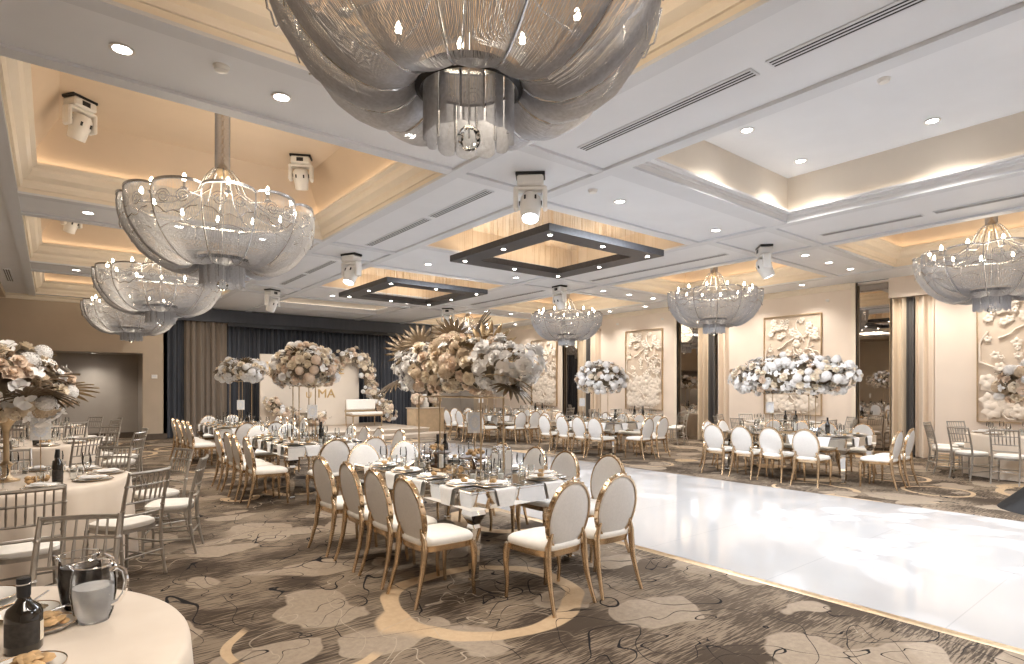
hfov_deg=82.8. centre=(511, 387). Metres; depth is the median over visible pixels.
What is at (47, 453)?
tablecloth
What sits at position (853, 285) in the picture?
trim
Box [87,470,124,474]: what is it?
charger plate
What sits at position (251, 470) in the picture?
chair
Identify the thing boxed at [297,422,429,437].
stage platform
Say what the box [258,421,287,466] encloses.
chair
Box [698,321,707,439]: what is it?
curtain
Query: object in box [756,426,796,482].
chair
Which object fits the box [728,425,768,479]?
chair
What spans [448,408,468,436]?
chair
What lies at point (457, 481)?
dinner plate
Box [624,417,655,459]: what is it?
chair
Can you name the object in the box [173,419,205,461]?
chair
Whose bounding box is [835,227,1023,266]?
trim
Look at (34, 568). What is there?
chair
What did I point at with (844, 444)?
table
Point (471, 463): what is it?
candle holder
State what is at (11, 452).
bowl
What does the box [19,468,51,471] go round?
charger plate
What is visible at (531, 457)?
chair
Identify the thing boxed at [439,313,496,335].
chandelier
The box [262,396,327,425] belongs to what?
flower garland
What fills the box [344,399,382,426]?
loveseat
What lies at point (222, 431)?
table
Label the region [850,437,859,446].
napkin
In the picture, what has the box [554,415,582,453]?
chair
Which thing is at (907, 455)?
chair
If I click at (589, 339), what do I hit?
curtain
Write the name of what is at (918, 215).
ceiling vent
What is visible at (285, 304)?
trim
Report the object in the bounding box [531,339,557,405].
relief panel
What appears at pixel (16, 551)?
chair
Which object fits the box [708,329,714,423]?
curtain
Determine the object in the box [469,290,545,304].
ceiling vent
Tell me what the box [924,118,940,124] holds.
recessed light
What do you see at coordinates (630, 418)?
tablecloth
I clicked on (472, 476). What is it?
candle
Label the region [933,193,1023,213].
ceiling vent
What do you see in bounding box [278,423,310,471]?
chair
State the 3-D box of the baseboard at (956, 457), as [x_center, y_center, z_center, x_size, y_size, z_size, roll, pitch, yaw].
[7.271,1.525,15.760,0.025,0.150,26.070,0,0,-38]
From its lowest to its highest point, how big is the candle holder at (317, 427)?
0.300 m
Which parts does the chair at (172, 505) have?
leg, leg, seat, seat frame, leg, leg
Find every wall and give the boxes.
[0,297,492,433]
[14,350,473,437]
[493,268,1023,453]
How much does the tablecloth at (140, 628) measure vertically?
0.750 m
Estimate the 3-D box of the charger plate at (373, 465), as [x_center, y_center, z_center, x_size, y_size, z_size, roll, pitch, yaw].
[-1.361,0.820,6.169,0.312,0.014,0.312,0,0,-38]
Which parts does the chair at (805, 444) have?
leg, leg, backrest, frame, seat, seat frame, leg, leg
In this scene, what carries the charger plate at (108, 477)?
on the tablecloth at (104, 496)
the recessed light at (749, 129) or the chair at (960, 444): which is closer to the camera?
the recessed light at (749, 129)
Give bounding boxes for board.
[259,354,358,426]
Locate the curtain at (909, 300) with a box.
[906,297,913,456]
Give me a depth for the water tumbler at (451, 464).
5.44 m
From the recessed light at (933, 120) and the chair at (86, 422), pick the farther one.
the chair at (86, 422)
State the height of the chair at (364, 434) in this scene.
0.951 m
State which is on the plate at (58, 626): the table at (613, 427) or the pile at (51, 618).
the pile at (51, 618)
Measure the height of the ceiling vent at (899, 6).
0.014 m
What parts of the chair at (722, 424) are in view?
backrest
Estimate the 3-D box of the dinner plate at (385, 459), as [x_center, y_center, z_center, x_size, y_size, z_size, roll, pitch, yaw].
[-1.360,0.803,6.457,0.252,0.018,0.252,0,0,-38]
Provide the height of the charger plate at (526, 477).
0.014 m
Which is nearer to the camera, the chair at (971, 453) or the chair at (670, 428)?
the chair at (971, 453)
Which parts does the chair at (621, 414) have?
backrest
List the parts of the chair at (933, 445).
seat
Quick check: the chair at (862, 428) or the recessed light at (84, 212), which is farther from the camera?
the chair at (862, 428)
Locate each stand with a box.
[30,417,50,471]
[237,400,244,409]
[307,405,317,441]
[423,450,450,466]
[459,455,489,472]
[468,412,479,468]
[487,395,502,414]
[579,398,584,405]
[766,402,773,425]
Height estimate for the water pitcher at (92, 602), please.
0.204 m
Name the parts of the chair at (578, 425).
leg, backrest, frame, leg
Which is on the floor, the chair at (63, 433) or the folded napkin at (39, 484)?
the chair at (63, 433)
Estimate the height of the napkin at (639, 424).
0.150 m
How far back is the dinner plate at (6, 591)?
2.32 m
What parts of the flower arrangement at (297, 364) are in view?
stand frame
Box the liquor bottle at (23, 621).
[3,576,43,655]
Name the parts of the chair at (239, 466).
leg, frame, backrest, leg, seat, leg, leg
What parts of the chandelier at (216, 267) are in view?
candle arm, candle arm, candle arm, candle arm, candle arm, candle arm, candle arm, candle arm, candle arm, candle arm, candle arm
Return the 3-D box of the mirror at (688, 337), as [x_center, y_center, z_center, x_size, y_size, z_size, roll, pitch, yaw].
[5.520,-0.460,18.156,0.032,4.120,0.720,0,0,-38]
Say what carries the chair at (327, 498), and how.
on the floor
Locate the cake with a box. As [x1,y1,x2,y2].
[420,394,428,406]
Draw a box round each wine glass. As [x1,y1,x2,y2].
[0,465,8,489]
[9,452,18,472]
[81,452,89,472]
[82,455,91,474]
[423,451,430,471]
[452,456,459,477]
[483,461,491,474]
[493,458,500,471]
[516,453,523,472]
[539,454,546,472]
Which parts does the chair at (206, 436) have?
seat, backrest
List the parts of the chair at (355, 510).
leg, backrest, frame, seat frame, leg, seat, leg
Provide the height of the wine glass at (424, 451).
0.205 m
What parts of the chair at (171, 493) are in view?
seat frame, seat, leg, rail, leg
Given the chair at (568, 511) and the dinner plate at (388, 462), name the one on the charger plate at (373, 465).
the dinner plate at (388, 462)
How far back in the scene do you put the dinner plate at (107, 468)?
5.62 m
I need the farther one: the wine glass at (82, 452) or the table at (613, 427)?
the table at (613, 427)
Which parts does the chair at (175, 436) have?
leg, backrest, frame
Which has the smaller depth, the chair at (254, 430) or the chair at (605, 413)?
the chair at (254, 430)
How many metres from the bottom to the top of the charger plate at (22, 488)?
0.014 m
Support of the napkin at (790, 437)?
hanging from the table at (844, 444)
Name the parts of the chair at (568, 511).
leg, seat frame, seat, leg, leg, frame, backrest, leg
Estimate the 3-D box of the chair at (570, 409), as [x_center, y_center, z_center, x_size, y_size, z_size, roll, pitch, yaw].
[1.857,1.140,20.085,0.412,0.926,0.537,0,0,-44]
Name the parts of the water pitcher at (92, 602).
handle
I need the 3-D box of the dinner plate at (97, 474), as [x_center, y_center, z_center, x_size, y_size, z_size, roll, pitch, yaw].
[-3.803,0.812,5.276,0.252,0.018,0.252,0,0,-4]
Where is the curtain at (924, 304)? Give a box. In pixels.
[915,295,934,458]
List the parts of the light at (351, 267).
mount plate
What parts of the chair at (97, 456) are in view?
leg, rail, rail, leg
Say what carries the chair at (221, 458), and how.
on the floor
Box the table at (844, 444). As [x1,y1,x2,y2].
[723,429,876,485]
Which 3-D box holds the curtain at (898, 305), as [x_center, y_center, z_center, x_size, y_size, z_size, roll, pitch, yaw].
[9.078,-0.286,13.628,0.180,3.753,0.317,0,0,-38]
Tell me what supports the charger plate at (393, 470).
on the table at (473, 502)
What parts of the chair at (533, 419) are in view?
backrest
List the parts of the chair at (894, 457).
leg, leg, seat, seat frame, leg, backrest, frame, leg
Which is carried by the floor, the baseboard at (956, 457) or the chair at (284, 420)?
the chair at (284, 420)
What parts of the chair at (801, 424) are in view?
seat, backrest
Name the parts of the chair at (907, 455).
leg, leg, seat, leg, backrest, frame, leg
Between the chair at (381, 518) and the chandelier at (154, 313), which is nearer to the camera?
the chair at (381, 518)
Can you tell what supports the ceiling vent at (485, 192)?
in the ceiling at (59, 29)
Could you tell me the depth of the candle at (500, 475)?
5.28 m
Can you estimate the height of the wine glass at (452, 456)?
0.205 m
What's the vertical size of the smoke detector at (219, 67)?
0.043 m
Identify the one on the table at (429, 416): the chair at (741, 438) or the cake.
the cake
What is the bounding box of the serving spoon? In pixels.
[48,602,70,610]
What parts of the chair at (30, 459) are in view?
rail, rail, leg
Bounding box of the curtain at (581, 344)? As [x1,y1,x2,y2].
[578,335,585,416]
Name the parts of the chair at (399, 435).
backrest, frame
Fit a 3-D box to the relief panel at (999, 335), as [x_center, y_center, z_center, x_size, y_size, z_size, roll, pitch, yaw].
[10.382,-0.610,11.776,0.096,2.656,1.536,0,0,-38]
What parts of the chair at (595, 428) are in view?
leg, backrest, frame, leg, seat, seat frame, leg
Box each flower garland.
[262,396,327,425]
[336,346,397,422]
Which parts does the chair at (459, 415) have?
backrest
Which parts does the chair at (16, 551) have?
seat, seat frame, rail, rail, rail, rail, leg, leg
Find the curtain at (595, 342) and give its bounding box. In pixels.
[590,330,600,417]
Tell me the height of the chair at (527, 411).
0.951 m
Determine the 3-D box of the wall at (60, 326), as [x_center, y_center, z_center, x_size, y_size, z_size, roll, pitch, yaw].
[-8.309,-0.545,20.625,18.400,4.290,0.850,0,0,-38]
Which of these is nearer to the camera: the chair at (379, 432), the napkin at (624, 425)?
the chair at (379, 432)
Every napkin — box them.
[30,482,56,486]
[33,465,44,469]
[79,474,107,477]
[93,468,119,472]
[267,442,279,452]
[277,444,283,455]
[303,444,319,455]
[347,442,354,449]
[364,466,382,472]
[385,471,400,488]
[411,477,433,492]
[439,484,463,505]
[487,486,516,506]
[539,479,563,499]
[620,423,627,429]
[633,422,642,428]
[788,435,793,443]
[818,437,832,446]
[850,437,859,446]
[867,436,871,444]
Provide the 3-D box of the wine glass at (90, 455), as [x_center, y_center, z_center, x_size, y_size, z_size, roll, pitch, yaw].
[-3.964,0.734,5.414,0.074,0.205,0.076,0,0,-4]
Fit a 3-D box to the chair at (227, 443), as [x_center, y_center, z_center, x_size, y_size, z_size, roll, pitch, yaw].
[-4.126,1.129,8.932,0.566,0.951,0.482,0,0,-40]
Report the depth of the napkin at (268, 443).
8.82 m
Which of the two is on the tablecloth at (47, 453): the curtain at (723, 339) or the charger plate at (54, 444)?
the charger plate at (54, 444)
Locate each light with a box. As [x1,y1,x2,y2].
[60,221,81,233]
[62,92,97,142]
[81,211,94,214]
[108,42,135,55]
[264,288,279,312]
[271,92,291,102]
[288,153,313,190]
[339,267,487,305]
[341,252,361,285]
[441,308,453,325]
[450,208,663,278]
[513,171,546,224]
[552,285,566,309]
[613,199,625,203]
[740,127,754,133]
[755,244,774,278]
[794,159,806,163]
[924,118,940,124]
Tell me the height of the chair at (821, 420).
0.926 m
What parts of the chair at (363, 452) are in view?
frame, backrest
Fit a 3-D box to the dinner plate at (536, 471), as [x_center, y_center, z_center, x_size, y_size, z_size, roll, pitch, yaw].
[0.288,0.803,5.537,0.252,0.018,0.252,0,0,-38]
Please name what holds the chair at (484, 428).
on the floor
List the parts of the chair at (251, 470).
leg, frame, backrest, leg, seat, seat frame, leg, leg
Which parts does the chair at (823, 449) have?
leg, seat frame, seat, backrest, leg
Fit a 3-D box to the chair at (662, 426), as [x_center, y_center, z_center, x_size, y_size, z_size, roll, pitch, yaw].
[3.337,1.129,13.548,0.482,0.951,0.566,0,0,-40]
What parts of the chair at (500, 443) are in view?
leg, backrest, frame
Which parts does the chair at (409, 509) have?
leg, backrest, frame, leg, seat, seat frame, leg, leg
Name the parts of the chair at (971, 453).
leg, rail, leg, leg, seat, seat frame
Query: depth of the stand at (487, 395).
18.29 m
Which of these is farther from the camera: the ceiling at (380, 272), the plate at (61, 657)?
the ceiling at (380, 272)
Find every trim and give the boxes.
[0,0,1023,328]
[0,55,441,239]
[0,282,5,296]
[2,260,1023,331]
[22,215,289,281]
[32,272,229,305]
[280,302,402,313]
[412,315,528,326]
[488,297,639,315]
[560,283,856,437]
[615,266,826,296]
[636,154,1023,220]
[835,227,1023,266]
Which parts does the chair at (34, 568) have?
leg, rail, rail, rail, leg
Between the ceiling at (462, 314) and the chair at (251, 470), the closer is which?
the chair at (251, 470)
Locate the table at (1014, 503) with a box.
[997,487,1023,514]
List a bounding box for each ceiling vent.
[1,268,13,280]
[280,274,307,284]
[304,260,337,273]
[365,218,430,245]
[428,189,493,217]
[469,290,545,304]
[577,68,759,150]
[589,253,728,280]
[765,0,927,67]
[819,214,924,235]
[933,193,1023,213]
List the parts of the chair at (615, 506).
leg, leg, leg, seat frame, seat, frame, backrest, leg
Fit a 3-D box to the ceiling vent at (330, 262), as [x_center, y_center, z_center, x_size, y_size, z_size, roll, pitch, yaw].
[-4.114,-2.583,12.435,0.150,0.014,1.600,0,0,-38]
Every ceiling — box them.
[0,0,1023,328]
[31,64,395,213]
[41,218,259,258]
[44,273,200,292]
[59,72,340,173]
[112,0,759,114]
[281,297,385,309]
[309,0,638,81]
[362,267,459,283]
[451,313,486,317]
[469,208,637,249]
[482,0,516,8]
[532,293,596,303]
[658,111,1023,209]
[659,260,785,282]
[705,19,1023,177]
[879,211,1023,246]
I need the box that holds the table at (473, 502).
[354,459,580,586]
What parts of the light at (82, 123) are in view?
mount plate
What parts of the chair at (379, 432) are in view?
backrest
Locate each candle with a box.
[439,454,442,467]
[470,474,475,478]
[498,473,503,478]
[499,461,502,472]
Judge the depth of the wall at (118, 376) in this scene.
18.23 m
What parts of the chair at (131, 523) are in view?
leg, seat, seat frame, leg, leg, rail, rail, rail, rail, leg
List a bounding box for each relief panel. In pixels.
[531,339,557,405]
[625,328,662,409]
[763,312,821,415]
[976,300,1023,422]
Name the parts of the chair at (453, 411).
backrest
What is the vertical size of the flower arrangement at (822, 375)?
1.510 m
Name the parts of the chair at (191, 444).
leg, frame, backrest, leg, seat, seat frame, leg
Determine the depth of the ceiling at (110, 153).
8.31 m
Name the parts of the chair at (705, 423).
leg, frame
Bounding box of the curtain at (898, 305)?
[892,297,905,453]
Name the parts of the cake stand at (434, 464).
stem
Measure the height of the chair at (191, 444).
0.951 m
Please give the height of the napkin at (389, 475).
0.150 m
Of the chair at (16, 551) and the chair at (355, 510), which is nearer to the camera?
the chair at (16, 551)
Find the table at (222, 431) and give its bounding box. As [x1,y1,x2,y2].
[197,423,276,466]
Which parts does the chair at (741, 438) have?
leg, backrest, frame, leg, seat frame, seat, leg, leg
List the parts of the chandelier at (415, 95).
candle arm, candle arm, candle arm, candle arm, candle arm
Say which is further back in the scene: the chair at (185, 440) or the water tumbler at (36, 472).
the chair at (185, 440)
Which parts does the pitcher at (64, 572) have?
handle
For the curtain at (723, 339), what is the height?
3.753 m
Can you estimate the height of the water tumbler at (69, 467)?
0.110 m
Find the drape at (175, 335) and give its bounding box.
[167,320,183,437]
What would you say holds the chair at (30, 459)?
on the floor
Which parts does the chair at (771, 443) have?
leg, backrest, frame, leg, seat frame, seat, leg, leg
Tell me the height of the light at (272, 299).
0.604 m
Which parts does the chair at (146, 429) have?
seat, leg, leg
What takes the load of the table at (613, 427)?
on the floor
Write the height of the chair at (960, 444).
0.926 m
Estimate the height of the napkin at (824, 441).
0.150 m
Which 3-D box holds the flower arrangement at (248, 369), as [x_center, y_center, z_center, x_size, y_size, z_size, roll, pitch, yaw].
[-6.025,0.066,12.874,1.098,1.530,2.241,0,0,-31]
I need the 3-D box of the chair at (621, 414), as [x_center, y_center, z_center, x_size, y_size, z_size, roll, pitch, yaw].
[2.762,1.129,15.220,0.566,0.951,0.482,0,0,-42]
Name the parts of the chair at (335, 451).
leg, seat, seat frame, frame, backrest, leg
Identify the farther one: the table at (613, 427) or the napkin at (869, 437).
the table at (613, 427)
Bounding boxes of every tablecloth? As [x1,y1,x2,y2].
[0,425,87,439]
[0,439,101,470]
[0,468,138,585]
[0,586,193,663]
[510,410,561,433]
[608,414,667,443]
[741,421,828,455]
[963,431,1023,481]
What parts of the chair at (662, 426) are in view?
leg, backrest, frame, leg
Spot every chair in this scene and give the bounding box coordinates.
[0,441,14,469]
[0,448,32,470]
[0,485,67,585]
[1,424,28,439]
[29,513,122,586]
[51,427,64,438]
[63,436,102,467]
[65,421,87,436]
[84,466,170,586]
[87,416,102,436]
[94,446,132,471]
[95,417,122,453]
[98,426,120,455]
[99,431,145,488]
[102,419,119,458]
[108,427,148,483]
[134,447,193,538]
[141,454,208,557]
[169,418,199,459]
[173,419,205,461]
[179,420,210,464]
[183,421,216,469]
[199,415,217,439]
[211,429,251,489]
[220,431,264,492]
[227,414,238,422]
[227,434,274,501]
[229,422,253,467]
[239,436,289,507]
[244,424,279,476]
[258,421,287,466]
[266,416,287,457]
[266,417,294,459]
[274,415,281,421]
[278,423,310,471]
[283,417,307,462]
[305,438,349,511]
[307,455,377,556]
[333,461,408,572]
[344,424,355,437]
[347,442,392,493]
[358,425,369,440]
[358,467,439,589]
[363,436,387,458]
[373,427,383,439]
[386,475,477,610]
[387,429,405,457]
[389,440,438,519]
[442,409,464,439]
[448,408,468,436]
[454,410,476,441]
[458,442,515,521]
[462,407,472,436]
[464,411,487,442]
[475,411,497,443]
[488,408,507,436]
[489,445,547,532]
[500,408,521,437]
[503,478,596,617]
[504,411,527,444]
[511,409,531,438]
[516,450,579,530]
[519,411,541,443]
[523,409,545,440]
[538,408,552,435]
[538,414,564,452]
[540,412,562,447]
[554,412,577,447]
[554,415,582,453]
[556,472,642,599]
[565,408,574,418]
[571,416,599,457]
[585,417,615,457]
[586,412,611,447]
[589,454,629,562]
[604,413,630,449]
[620,413,647,451]
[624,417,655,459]
[638,415,666,453]
[639,417,670,457]
[667,412,685,444]
[671,411,689,441]
[699,420,735,467]
[701,423,738,475]
[714,419,749,467]
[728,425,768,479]
[730,417,758,458]
[738,413,752,424]
[753,419,785,466]
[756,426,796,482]
[773,419,792,459]
[774,414,790,419]
[778,420,813,470]
[790,428,832,488]
[816,422,838,473]
[819,420,836,461]
[829,418,857,460]
[838,423,876,476]
[843,416,855,455]
[858,429,906,490]
[872,428,918,486]
[923,421,959,469]
[923,423,962,474]
[946,421,966,465]
[947,426,989,480]
[989,429,1023,486]
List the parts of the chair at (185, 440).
leg, backrest, seat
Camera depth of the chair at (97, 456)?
6.75 m
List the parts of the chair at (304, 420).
backrest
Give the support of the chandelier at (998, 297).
hanging from the ceiling
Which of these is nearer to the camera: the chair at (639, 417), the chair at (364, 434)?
the chair at (364, 434)
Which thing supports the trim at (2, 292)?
attached to the wall at (60, 326)
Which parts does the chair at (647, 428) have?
leg, seat, seat frame, leg, frame, backrest, leg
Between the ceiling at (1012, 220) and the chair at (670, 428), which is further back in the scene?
the chair at (670, 428)
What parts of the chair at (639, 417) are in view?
leg, seat, backrest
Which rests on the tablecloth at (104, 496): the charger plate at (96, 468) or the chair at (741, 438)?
the charger plate at (96, 468)
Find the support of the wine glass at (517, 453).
on the table at (473, 502)
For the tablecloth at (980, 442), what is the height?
0.750 m
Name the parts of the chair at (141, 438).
seat, seat frame, leg, leg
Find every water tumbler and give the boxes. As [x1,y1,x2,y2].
[20,462,29,473]
[35,472,45,482]
[68,467,77,479]
[451,464,458,476]
[518,464,525,476]
[527,464,534,474]
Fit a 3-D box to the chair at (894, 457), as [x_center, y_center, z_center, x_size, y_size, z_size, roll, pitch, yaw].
[5.970,1.129,9.357,0.482,0.951,0.566,0,0,-40]
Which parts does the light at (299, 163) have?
mount plate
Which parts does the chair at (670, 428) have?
seat, leg, leg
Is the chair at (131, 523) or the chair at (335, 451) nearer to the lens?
the chair at (131, 523)
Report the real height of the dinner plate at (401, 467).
0.018 m
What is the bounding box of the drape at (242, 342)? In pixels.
[227,324,410,424]
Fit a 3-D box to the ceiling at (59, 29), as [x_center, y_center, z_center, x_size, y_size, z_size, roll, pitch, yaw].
[0.061,-2.804,10.065,18.400,0.433,26.100,0,0,-38]
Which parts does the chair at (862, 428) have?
leg, leg, seat frame, seat, backrest, frame, leg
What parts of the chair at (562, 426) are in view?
leg, backrest, frame, seat, leg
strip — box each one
[564,323,577,427]
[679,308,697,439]
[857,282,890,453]
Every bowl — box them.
[9,452,18,463]
[82,455,91,467]
[423,451,430,462]
[452,456,459,468]
[809,428,822,433]
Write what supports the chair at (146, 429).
on the floor
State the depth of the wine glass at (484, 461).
4.97 m
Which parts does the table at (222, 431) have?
leg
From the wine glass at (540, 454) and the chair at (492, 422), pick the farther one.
the chair at (492, 422)
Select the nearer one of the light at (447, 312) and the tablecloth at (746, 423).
the tablecloth at (746, 423)
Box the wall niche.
[715,299,914,454]
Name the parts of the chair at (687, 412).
leg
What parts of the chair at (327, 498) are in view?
leg, backrest, frame, leg, seat frame, seat, leg, leg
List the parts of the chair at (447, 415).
backrest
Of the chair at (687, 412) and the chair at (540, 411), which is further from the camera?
the chair at (540, 411)
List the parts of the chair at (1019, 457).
leg, leg, rail, rail, rail, seat, seat frame, leg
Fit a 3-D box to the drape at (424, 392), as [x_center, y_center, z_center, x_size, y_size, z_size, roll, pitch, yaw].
[-3.833,-0.395,23.914,0.760,3.970,0.155,0,0,-38]
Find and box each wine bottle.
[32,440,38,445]
[52,449,62,483]
[319,422,323,440]
[434,434,438,458]
[442,433,447,457]
[825,417,829,433]
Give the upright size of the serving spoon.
0.014 m
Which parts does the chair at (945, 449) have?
leg, leg, seat frame, seat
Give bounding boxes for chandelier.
[80,281,178,342]
[91,236,221,325]
[115,113,314,290]
[265,0,663,159]
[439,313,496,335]
[531,296,602,346]
[667,267,763,334]
[912,216,1023,312]
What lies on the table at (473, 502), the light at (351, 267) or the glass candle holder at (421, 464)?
the glass candle holder at (421, 464)
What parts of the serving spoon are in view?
handle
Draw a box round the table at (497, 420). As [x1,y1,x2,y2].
[455,413,528,442]
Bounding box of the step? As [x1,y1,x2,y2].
[370,431,447,439]
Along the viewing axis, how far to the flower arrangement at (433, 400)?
21.12 m
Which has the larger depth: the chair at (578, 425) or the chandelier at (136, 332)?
the chandelier at (136, 332)
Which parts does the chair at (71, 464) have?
leg, rail, rail, leg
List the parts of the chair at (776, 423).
backrest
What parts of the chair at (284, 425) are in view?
backrest, leg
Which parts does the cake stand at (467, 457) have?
stem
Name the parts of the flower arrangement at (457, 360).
stand frame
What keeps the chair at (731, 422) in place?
on the floor
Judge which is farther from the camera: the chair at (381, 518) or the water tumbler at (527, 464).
the water tumbler at (527, 464)
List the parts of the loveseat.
backrest, seat rail, seat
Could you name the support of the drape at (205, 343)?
hanging from the wall at (60, 326)
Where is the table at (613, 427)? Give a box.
[550,419,645,454]
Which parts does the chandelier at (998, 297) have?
candle arm, candle arm, candle arm, candle arm, candle arm, candle arm, candle arm, candle arm, candle arm, candle arm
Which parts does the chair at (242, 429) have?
backrest, frame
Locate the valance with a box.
[178,308,430,336]
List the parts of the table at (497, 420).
leg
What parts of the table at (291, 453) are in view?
leg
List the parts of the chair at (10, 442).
leg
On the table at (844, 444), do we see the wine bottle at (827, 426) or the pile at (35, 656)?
the wine bottle at (827, 426)
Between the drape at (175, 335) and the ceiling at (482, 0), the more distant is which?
the drape at (175, 335)
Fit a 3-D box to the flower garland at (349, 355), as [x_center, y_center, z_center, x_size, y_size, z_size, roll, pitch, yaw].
[-5.244,-0.114,20.992,2.268,2.824,0.667,0,0,-21]
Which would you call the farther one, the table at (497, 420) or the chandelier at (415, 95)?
the table at (497, 420)
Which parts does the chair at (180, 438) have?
leg, backrest, frame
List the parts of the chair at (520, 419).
seat, leg, backrest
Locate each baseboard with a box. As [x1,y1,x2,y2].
[88,420,490,439]
[668,433,960,461]
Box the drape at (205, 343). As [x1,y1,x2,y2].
[184,320,226,436]
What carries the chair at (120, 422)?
on the floor
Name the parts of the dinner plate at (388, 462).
plate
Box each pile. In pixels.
[9,650,55,663]
[24,475,49,483]
[43,610,69,626]
[430,443,443,450]
[443,465,463,472]
[466,448,484,455]
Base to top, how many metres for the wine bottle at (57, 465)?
0.306 m
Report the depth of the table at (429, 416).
20.78 m
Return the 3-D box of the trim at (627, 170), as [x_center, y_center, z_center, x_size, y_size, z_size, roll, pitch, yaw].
[0.526,-2.572,10.421,14.770,0.035,26.080,0,0,-38]
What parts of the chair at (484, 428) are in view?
seat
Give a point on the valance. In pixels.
(233, 318)
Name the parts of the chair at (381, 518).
leg, backrest, frame, seat frame, leg, seat, leg, leg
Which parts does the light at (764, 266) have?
mount plate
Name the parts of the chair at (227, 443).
leg, backrest, frame, seat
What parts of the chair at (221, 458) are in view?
leg, frame, backrest, leg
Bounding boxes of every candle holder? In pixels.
[223,412,226,425]
[287,422,291,439]
[314,420,319,437]
[414,453,420,461]
[419,458,425,466]
[437,443,444,471]
[466,438,474,466]
[469,469,476,479]
[497,469,504,478]
[793,417,797,432]
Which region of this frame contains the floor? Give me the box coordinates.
[45,424,1023,663]
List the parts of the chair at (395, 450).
frame, backrest, leg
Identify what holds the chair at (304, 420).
on the floor
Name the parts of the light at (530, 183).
mount plate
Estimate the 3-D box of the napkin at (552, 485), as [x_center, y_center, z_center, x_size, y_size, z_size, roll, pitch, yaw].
[0.340,0.903,5.181,0.210,0.150,0.132,0,0,-38]
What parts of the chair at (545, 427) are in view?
leg, backrest, frame, seat, leg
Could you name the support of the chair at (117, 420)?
on the floor
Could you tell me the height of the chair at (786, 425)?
0.926 m
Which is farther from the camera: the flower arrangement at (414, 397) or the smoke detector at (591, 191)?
the flower arrangement at (414, 397)
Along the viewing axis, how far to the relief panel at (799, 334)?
15.42 m
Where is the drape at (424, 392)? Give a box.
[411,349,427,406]
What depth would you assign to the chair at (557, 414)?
15.94 m
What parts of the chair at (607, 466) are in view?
leg, seat, backrest, frame, leg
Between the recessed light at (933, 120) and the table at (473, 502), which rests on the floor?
the table at (473, 502)
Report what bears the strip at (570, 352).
attached to the wall at (955, 325)
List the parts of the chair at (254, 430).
frame, backrest, seat, seat frame, leg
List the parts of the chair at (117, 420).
leg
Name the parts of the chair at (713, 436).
leg, backrest, frame, leg, seat frame, seat, leg, leg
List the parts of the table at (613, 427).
leg, leg, leg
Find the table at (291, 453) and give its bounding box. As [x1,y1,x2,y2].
[246,435,363,500]
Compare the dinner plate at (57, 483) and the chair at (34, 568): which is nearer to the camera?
the chair at (34, 568)
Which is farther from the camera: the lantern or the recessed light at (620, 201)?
the recessed light at (620, 201)
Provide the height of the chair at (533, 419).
0.951 m
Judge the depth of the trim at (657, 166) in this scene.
7.68 m
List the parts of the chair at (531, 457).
leg, leg, leg, backrest, frame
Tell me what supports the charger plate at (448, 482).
on the table at (473, 502)
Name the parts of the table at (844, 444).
leg, leg, leg, leg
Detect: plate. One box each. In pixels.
[0,585,15,599]
[0,594,16,607]
[0,600,60,620]
[0,650,67,663]
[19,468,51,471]
[19,484,66,489]
[23,466,51,469]
[24,482,61,487]
[34,444,60,446]
[44,613,76,633]
[66,467,103,470]
[70,465,98,468]
[72,476,113,481]
[76,474,109,479]
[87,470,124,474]
[91,468,121,472]
[369,463,398,466]
[372,461,395,464]
[378,458,399,461]
[390,468,421,472]
[394,466,418,470]
[416,474,449,478]
[420,472,446,476]
[445,481,480,485]
[449,478,477,483]
[476,482,511,486]
[479,479,507,484]
[525,476,557,480]
[528,473,554,478]
[529,470,554,473]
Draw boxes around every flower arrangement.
[0,340,99,482]
[211,357,268,422]
[266,341,341,439]
[379,310,547,478]
[411,393,424,407]
[428,393,441,406]
[574,359,628,421]
[727,352,863,433]
[991,359,1023,402]
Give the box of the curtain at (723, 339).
[718,316,728,425]
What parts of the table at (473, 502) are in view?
leg, leg, leg, leg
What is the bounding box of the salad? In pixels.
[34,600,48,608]
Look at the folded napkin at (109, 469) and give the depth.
5.66 m
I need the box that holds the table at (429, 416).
[406,407,444,431]
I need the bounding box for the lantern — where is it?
[491,446,511,475]
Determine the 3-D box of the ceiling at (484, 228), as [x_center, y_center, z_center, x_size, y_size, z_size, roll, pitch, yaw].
[0.789,-3.045,10.451,3.680,0.050,3.000,0,0,-38]
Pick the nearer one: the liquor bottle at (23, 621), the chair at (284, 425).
the liquor bottle at (23, 621)
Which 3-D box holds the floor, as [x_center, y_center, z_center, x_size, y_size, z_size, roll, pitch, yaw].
[-0.011,1.639,11.284,20.200,0.122,28.500,0,0,-38]
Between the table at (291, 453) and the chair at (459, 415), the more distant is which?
the chair at (459, 415)
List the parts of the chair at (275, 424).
backrest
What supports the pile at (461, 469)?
on the table at (473, 502)
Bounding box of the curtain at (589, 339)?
[586,332,590,430]
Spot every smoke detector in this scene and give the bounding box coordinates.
[213,62,229,73]
[588,188,597,193]
[877,76,890,84]
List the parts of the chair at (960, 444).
seat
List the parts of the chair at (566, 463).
leg, seat frame, seat, leg, backrest, frame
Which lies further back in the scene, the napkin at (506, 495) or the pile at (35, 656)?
the napkin at (506, 495)
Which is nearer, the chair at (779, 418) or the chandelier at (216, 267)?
the chandelier at (216, 267)
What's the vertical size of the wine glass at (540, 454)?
0.205 m
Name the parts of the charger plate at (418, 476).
plate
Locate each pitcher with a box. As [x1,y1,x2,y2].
[53,548,115,610]
[67,558,129,625]
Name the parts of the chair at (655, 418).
backrest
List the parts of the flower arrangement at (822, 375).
stand frame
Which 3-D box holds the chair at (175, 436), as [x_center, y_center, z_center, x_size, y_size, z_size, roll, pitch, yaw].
[-7.302,1.129,12.965,0.566,0.951,0.482,0,0,-38]
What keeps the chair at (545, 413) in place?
on the floor
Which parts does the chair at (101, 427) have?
seat, rail, leg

